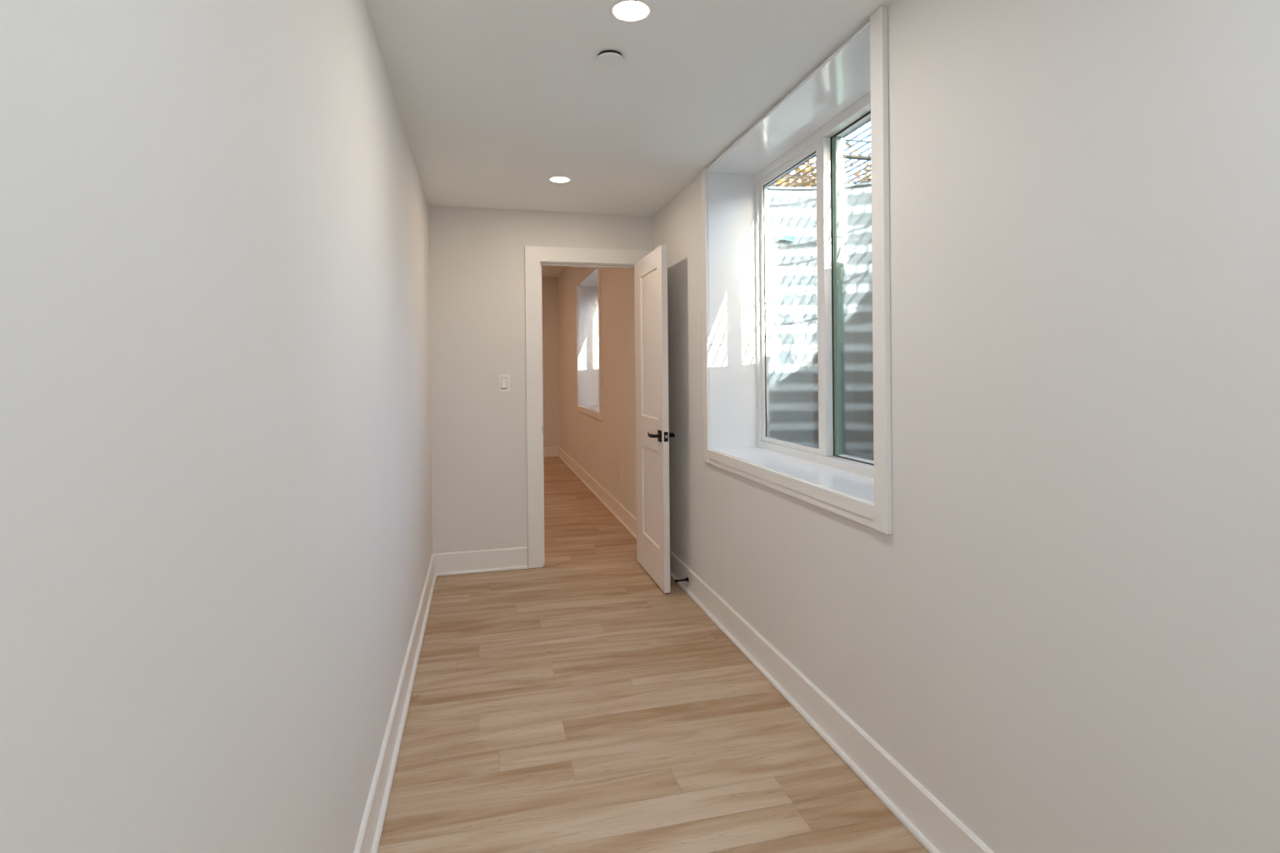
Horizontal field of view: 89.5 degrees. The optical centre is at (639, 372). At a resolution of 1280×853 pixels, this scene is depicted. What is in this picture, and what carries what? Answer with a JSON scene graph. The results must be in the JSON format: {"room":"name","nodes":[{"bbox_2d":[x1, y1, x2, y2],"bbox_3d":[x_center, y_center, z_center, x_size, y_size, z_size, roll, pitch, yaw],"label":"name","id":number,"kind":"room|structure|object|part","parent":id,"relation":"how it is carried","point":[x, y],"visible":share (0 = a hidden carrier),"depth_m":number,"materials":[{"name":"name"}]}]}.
{"room":"basement hallway","nodes":[
{"label":"basement hallway","id":0,"kind":"room"},
{"bbox_2d":[0,0,432,852],"bbox_3d":[-0.499,-0.032,0.457,0.120,2.712,7.926,-1,0,-14],"label":"wall","id":1,"kind":"structure","parent":0,"point":[216,529],"depth_m":0.75,"materials":[{"name":"paint"}]},
{"bbox_2d":[353,554,436,852],"bbox_3d":[-0.401,1.251,0.419,0.027,0.140,7.806,-1,0,-14],"label":"baseboard","id":2,"kind":"structure","parent":1,"relation":"attached to","point":[372,822],"depth_m":2.19,"materials":[{"name":"wood"}]},
{"bbox_2d":[429,205,653,568],"bbox_3d":[-1.682,-0.173,4.184,3.650,3.000,0.120,-1,0,-14],"label":"wall","id":3,"kind":"structure","parent":0,"point":[477,255],"depth_m":4.28,"materials":[{"name":"paint"}]},
{"bbox_2d":[434,546,527,576],"bbox_3d":[-1.047,1.249,4.266,0.596,0.140,0.027,-1,0,-14],"label":"baseboard","id":4,"kind":"structure","parent":3,"relation":"attached to","point":[516,558],"depth_m":4.26,"materials":[{"name":"wood"}]},
{"bbox_2d":[498,374,509,391],"bbox_3d":[-0.907,0.072,4.308,0.074,0.116,0.014,-1,0,-14],"label":"light switch","id":5,"kind":"object","parent":3,"relation":"attached to","point":[504,379],"visible":1,"depth_m":4.31,"materials":[{"name":"white plastic"}]},
{"bbox_2d":[525,245,652,568],"bbox_3d":[-0.344,0.229,4.516,0.898,2.165,0.160,-1,0,-14],"label":"trim","id":6,"kind":"structure","parent":3,"relation":"attached to","point":[536,257],"depth_m":4.35,"materials":[{"name":"wood"}]},
{"bbox_3d":[-0.715,0.233,4.352,0.099,2.165,0.020,-1,0,-14],"label":"casing","id":7,"kind":"part","parent":6,"relation":"part of","materials":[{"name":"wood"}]},
{"bbox_3d":[-0.342,-0.804,4.444,0.692,0.099,0.020,-1,0,-14],"label":"casing","id":8,"kind":"part","parent":6,"relation":"part of","materials":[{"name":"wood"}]},
{"bbox_3d":[0.056,0.154,4.543,0.107,2.023,0.020,-1,0,-14],"label":"casing","id":9,"kind":"part","parent":6,"relation":"part of","materials":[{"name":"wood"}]},
{"bbox_2d":[634,245,674,593],"bbox_3d":[0.067,0.275,4.140,0.150,2.048,0.728,-1,0,-14],"label":"door","id":10,"kind":"structure","parent":6,"relation":"attached to","point":[652,435],"depth_m":4.04,"materials":[{"name":"wood"}]},
{"bbox_3d":[0.060,0.378,3.897,0.018,0.028,0.147,-1,0,-12],"label":"lever","id":11,"kind":"part","parent":10,"relation":"part of","materials":[{"name":"black metal"}]},
{"bbox_3d":[0.153,0.380,3.796,0.025,0.058,0.002,-1,0,-14],"label":"latch plate","id":12,"kind":"part","parent":10,"relation":"part of","materials":[{"name":"black metal"}]},
{"bbox_2d":[541,276,559,447],"bbox_3d":[-3.103,-0.121,9.714,3.750,2.900,0.150,-1,0,-14],"label":"wall","id":13,"kind":"structure","parent":0,"point":[549,285],"depth_m":10.06,"materials":[{"name":"paint"}]},
{"bbox_2d":[543,447,559,456],"bbox_3d":[-3.002,1.257,9.647,3.587,0.140,0.027,-1,0,-14],"label":"baseboard","id":14,"kind":"structure","parent":13,"relation":"attached to","point":[547,452],"depth_m":10.05,"materials":[{"name":"wood"}]},
{"bbox_2d":[541,265,566,277],"bbox_3d":[-2.416,-1.547,6.987,3.700,0.150,5.674,-1,0,-14],"label":"ceiling","id":15,"kind":"structure","parent":0,"point":[552,272],"depth_m":9.48,"materials":[{"name":"paint"}]},
{"bbox_2d":[365,0,893,216],"bbox_3d":[0.298,-1.171,0.592,1.514,0.150,7.806,-1,0,-14],"label":"ceiling","id":16,"kind":"structure","parent":0,"point":[497,99],"depth_m":2.46,"materials":[{"name":"paint"}]},
{"bbox_2d":[548,175,571,183],"bbox_3d":[-0.454,-1.093,3.654,0.134,0.005,0.134,-1,0,-14],"label":"recessed light","id":17,"kind":"object","parent":16,"relation":"in","point":[559,179],"visible":1,"depth_m":3.65,"materials":[{"name":"white plastic"}]},
{"bbox_2d":[597,50,623,65],"bbox_3d":[-0.103,-1.089,2.232,0.090,0.014,0.090,-1,0,-14],"label":"sprinkler cover","id":18,"kind":"object","parent":16,"relation":"attached to","point":[608,57],"visible":1,"depth_m":2.22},
{"bbox_2d":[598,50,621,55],"bbox_3d":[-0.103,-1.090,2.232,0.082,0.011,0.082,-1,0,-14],"label":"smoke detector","id":19,"kind":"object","parent":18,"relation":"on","point":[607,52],"depth_m":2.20,"materials":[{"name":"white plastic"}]},
{"bbox_2d":[609,0,653,22],"bbox_3d":[-0.027,-1.093,1.950,0.134,0.005,0.134,-1,0,-14],"label":"recessed light","id":20,"kind":"object","parent":16,"relation":"in","point":[626,11],"visible":1,"depth_m":1.95,"materials":[{"name":"white plastic"}]},
{"bbox_2d":[377,456,929,852],"bbox_3d":[-1.393,1.367,3.080,3.750,0.080,13.750,-1,0,-14],"label":"floor","id":21,"kind":"structure","parent":0,"point":[573,703],"depth_m":2.37,"materials":[{"name":"brown wood"}]},
{"bbox_2d":[558,0,1279,852],"bbox_3d":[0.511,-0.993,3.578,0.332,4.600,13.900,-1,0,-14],"label":"wall","id":22,"kind":"structure","parent":0,"point":[1065,629],"depth_m":1.38,"materials":[{"name":"paint"}]},
{"bbox_2d":[575,267,602,420],"bbox_3d":[-0.428,-0.308,7.384,0.366,1.589,1.634,-1,0,-14],"label":"window","id":23,"kind":"structure","parent":22,"relation":"in","point":[588,307],"depth_m":8.09,"materials":[{"name":"glass"}]},
{"bbox_3d":[-0.785,-0.306,8.105,0.020,1.589,0.063,-1,0,-14],"label":"casing","id":24,"kind":"part","parent":23,"relation":"part of","materials":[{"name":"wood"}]},
{"bbox_3d":[-0.589,0.451,7.344,0.020,0.074,1.508,-1,0,-14],"label":"casing","id":25,"kind":"part","parent":23,"relation":"part of","materials":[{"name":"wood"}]},
{"bbox_3d":[-0.407,-0.306,6.580,0.020,1.589,0.063,-1,0,-14],"label":"casing","id":26,"kind":"part","parent":23,"relation":"part of","materials":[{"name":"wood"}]},
{"bbox_2d":[558,447,636,539],"bbox_3d":[-0.595,1.238,7.386,0.027,0.140,5.574,-1,0,-14],"label":"baseboard","id":27,"kind":"structure","parent":22,"relation":"attached to","point":[618,511],"depth_m":6.42,"materials":[{"name":"wood"}]},
{"bbox_2d":[674,577,688,582],"bbox_3d":[0.245,1.232,3.826,0.082,0.028,0.028,-1,0,-14],"label":"stopper","id":28,"kind":"object","parent":22,"relation":"attached to","point":[687,578],"visible":1,"depth_m":3.82,"materials":[{"name":"black metal"}]},
{"bbox_3d":[0.251,1.232,3.827,0.061,0.020,0.020,-1,0,-14],"label":"rod","id":29,"kind":"part","parent":28,"relation":"part of","materials":[{"name":"black metal"}]},
{"bbox_2d":[700,5,892,534],"bbox_3d":[0.714,-0.309,2.773,0.366,1.589,1.634,-1,0,-14],"label":"window","id":30,"kind":"structure","parent":22,"relation":"in","point":[796,232],"depth_m":2.87,"materials":[{"name":"glass"}]},
{"bbox_3d":[0.357,-0.307,3.494,0.020,1.589,0.063,-1,0,-14],"label":"casing","id":31,"kind":"part","parent":30,"relation":"part of","materials":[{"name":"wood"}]},
{"bbox_3d":[0.554,0.450,2.733,0.020,0.074,1.508,-1,0,-14],"label":"casing","id":32,"kind":"part","parent":30,"relation":"part of","materials":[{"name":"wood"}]},
{"bbox_3d":[0.747,-0.328,3.185,0.004,1.357,0.592,-1,0,-14],"label":"pane","id":33,"kind":"part","parent":30,"relation":"part of","materials":[{"name":"clear glass"}]},
{"bbox_3d":[0.747,-0.333,3.168,0.036,1.405,0.679,-1,0,-14],"label":"sash","id":34,"kind":"part","parent":30,"relation":"part of","materials":[{"name":"white plastic"}]},
{"bbox_3d":[0.853,-0.335,2.808,0.080,1.510,1.528,-1,0,-14],"label":"frame","id":35,"kind":"part","parent":30,"relation":"part of","materials":[{"name":"white plastic"}]},
{"bbox_3d":[0.961,-0.334,2.466,0.030,1.405,0.715,-1,0,-14],"label":"sash","id":36,"kind":"part","parent":30,"relation":"part of","materials":[{"name":"white plastic"}]},
{"bbox_3d":[0.957,-0.335,2.481,0.004,1.393,0.696,-1,0,-14],"label":"pane","id":37,"kind":"part","parent":30,"relation":"part of","materials":[{"name":"clear glass"}]},
{"bbox_3d":[0.735,-0.308,1.969,0.020,1.589,0.063,-1,0,-14],"label":"casing","id":38,"kind":"part","parent":30,"relation":"part of","materials":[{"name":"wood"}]},
{"bbox_2d":[670,550,994,852],"bbox_3d":[1.043,1.236,0.776,0.027,0.140,7.806,-1,0,-14],"label":"baseboard","id":39,"kind":"structure","parent":22,"relation":"attached to","point":[929,822],"depth_m":2.18,"materials":[{"name":"wood"}]}
]}

